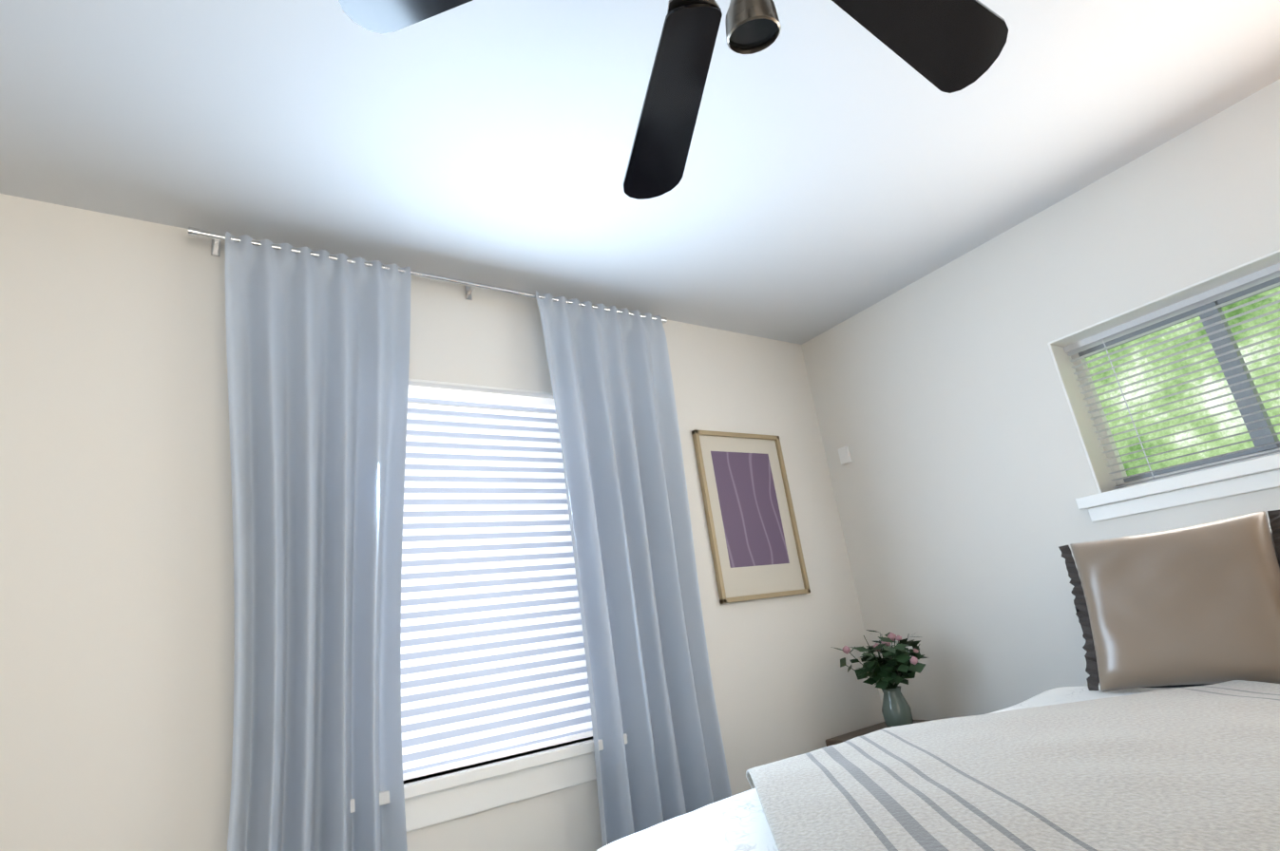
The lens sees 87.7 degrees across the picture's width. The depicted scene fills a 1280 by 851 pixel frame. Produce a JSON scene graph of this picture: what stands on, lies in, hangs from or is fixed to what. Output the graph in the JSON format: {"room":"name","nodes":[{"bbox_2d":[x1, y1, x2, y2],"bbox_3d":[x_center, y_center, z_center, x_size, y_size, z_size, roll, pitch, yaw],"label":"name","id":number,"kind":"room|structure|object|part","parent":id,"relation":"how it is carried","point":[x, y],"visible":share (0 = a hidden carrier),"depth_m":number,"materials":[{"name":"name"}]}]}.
{"room":"bedroom","nodes":[
{"label":"bedroom","id":0,"kind":"room"},
{"bbox_2d":[0,193,884,850],"bbox_3d":[-0.716,0.666,2.409,4.230,2.600,0.250,4,-21,-34],"label":"wall","id":1,"kind":"structure","parent":0,"point":[117,603],"depth_m":1.97,"materials":[{"name":"white paint"}]},
{"bbox_2d":[188,227,667,323],"bbox_3d":[-0.684,-0.559,2.716,1.920,0.060,0.089,4,-21,-34],"label":"curtain rod","id":2,"kind":"object","parent":1,"relation":"attached to","point":[216,240],"visible":0.73,"depth_m":2.58,"materials":[{"name":"silver metal"}]},
{"bbox_2d":[225,231,410,850],"bbox_3d":[-0.969,0.491,2.026,0.599,2.346,0.126,4,-21,-34],"label":"window curtain","id":3,"kind":"object","parent":2,"relation":"hanging from","point":[317,350],"visible":1,"depth_m":2.06,"materials":[{"name":"grey fabric"}]},
{"bbox_2d":[535,291,731,847],"bbox_3d":[-0.020,0.567,2.672,0.659,2.361,0.128,4,-21,-34],"label":"window curtain","id":4,"kind":"object","parent":2,"relation":"hanging from","point":[651,688],"visible":0.92,"depth_m":2.67,"materials":[{"name":"grey fabric"}]},
{"bbox_2d":[350,378,627,832],"bbox_3d":[-0.573,0.564,2.469,1.040,1.491,0.220,4,-21,-34],"label":"window","id":5,"kind":"structure","parent":1,"relation":"in","point":[440,798],"depth_m":2.21,"materials":[{"name":"white paint"}]},
{"bbox_2d":[400,385,592,781],"bbox_3d":[-0.582,0.501,2.488,0.896,1.354,0.040,4,-21,-34],"label":"window blinds","id":6,"kind":"object","parent":5,"relation":"attached to","point":[492,661],"visible":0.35,"depth_m":2.47,"materials":[{"name":"white plastic"}]},
{"bbox_2d":[691,429,810,604],"bbox_3d":[0.542,0.423,3.231,0.570,0.810,0.026,4,-21,-34],"label":"picture","id":7,"kind":"object","parent":1,"relation":"attached to","point":[754,540],"visible":1,"depth_m":3.22,"materials":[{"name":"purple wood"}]},
{"bbox_2d":[0,0,1279,344],"bbox_3d":[0.378,-1.366,1.046,4.780,0.150,4.850,4,-21,-34],"label":"ceiling","id":8,"kind":"structure","parent":0,"point":[842,165],"depth_m":2.07,"materials":[{"name":"white paint"}]},
{"bbox_2d":[337,0,1008,199],"bbox_3d":[0.211,-0.941,1.185,1.323,0.527,1.360,4,-21,-34],"label":"ceiling fan","id":9,"kind":"object","parent":8,"relation":"hanging from","point":[948,46],"visible":1,"depth_m":1.44,"materials":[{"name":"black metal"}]},
{"bbox_3d":[0.174,-1.003,1.193,0.593,0.395,0.602,4,-21,-34],"label":"motor","id":10,"kind":"part","parent":9,"relation":"part of","materials":[{"name":"silver metal"}]},
{"bbox_2d":[802,78,1279,720],"bbox_3d":[2.423,0.074,1.921,0.250,2.600,4.850,4,-21,-34],"label":"wall","id":11,"kind":"structure","parent":0,"point":[941,518],"depth_m":2.90,"materials":[{"name":"white paint"}]},
{"bbox_2d":[837,446,851,464],"bbox_3d":[1.103,0.161,3.592,0.022,0.090,0.060,4,-21,-34],"label":"sensor","id":12,"kind":"object","parent":11,"relation":"attached to","point":[844,455],"visible":0.98,"depth_m":3.58,"materials":[{"name":"white plastic"}]},
{"bbox_2d":[1047,248,1279,522],"bbox_3d":[2.348,-0.287,2.003,0.265,0.751,2.030,4,-21,-34],"label":"window","id":13,"kind":"structure","parent":11,"relation":"in","point":[1107,502],"depth_m":2.46,"materials":[{"name":"white paint"}]},
{"bbox_2d":[1063,263,1279,490],"bbox_3d":[2.381,-0.332,2.045,0.040,0.644,1.870,4,-21,-34],"label":"window blinds","id":14,"kind":"object","parent":13,"relation":"attached to","point":[1260,277],"visible":0.83,"depth_m":2.50,"materials":[{"name":"grey plastic"}]},
{"bbox_3d":[2.425,-0.328,2.075,0.062,0.570,1.810,4,-21,-34],"label":"right window sash","id":15,"kind":"part","parent":13,"relation":"part of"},
{"bbox_3d":[0.738,1.204,0.245,4.780,0.080,4.850,4,-21,-34],"label":"floor","id":16,"kind":"structure","parent":0,"visible":0},
{"bbox_2d":[825,720,933,746],"bbox_3d":[1.165,1.577,2.754,0.495,0.580,0.480,4,-21,-34],"label":"nightstand","id":17,"kind":"object","parent":16,"relation":"on","point":[839,739],"depth_m":2.94,"materials":[{"name":"brown wood"}]},
{"bbox_2d":[831,630,927,727],"bbox_3d":[1.105,1.113,2.949,0.373,0.422,0.361,4,-21,-34],"label":"plant","id":18,"kind":"object","parent":17,"relation":"on","point":[884,675],"visible":0.96,"depth_m":2.89,"materials":[{"name":"green plant"}]},
{"bbox_2d":[596,510,1279,850],"bbox_3d":[1.240,0.729,1.155,2.394,1.222,2.018,4,-21,-34],"label":"bed","id":19,"kind":"object","parent":16,"relation":"on","point":[1165,736],"visible":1,"depth_m":1.34,"materials":[{"name":"white fabric"}]},
{"bbox_2d":[745,679,1279,850],"bbox_3d":[1.040,0.723,0.988,1.870,0.411,1.950,4,-21,-34],"label":"throw","id":20,"kind":"object","parent":19,"relation":"on","point":[1188,769],"depth_m":1.18,"materials":[{"name":"white fabric"}]},
{"bbox_3d":[1.608,0.532,1.983,0.019,0.470,0.591,27,-34,-31],"label":"pillow taupe trim","id":21,"kind":"part","parent":19,"relation":"part of","materials":[{"name":"grey"}]},
{"label":"outside","id":22,"kind":"structure","parent":0,"visible":0},
{"bbox_2d":[401,412,566,554],"bbox_3d":[-1.134,0.574,3.282,3.200,3.800,0.001,4,-21,-34],"label":"sky","id":23,"kind":"structure","parent":22,"point":[482,460],"depth_m":3.63,"materials":[{"name":"white"}]},
{"bbox_2d":[1085,286,1279,476],"bbox_3d":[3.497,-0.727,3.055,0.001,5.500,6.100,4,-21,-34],"label":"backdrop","id":24,"kind":"structure","parent":22,"point":[1214,419],"depth_m":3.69,"materials":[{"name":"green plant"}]}
]}

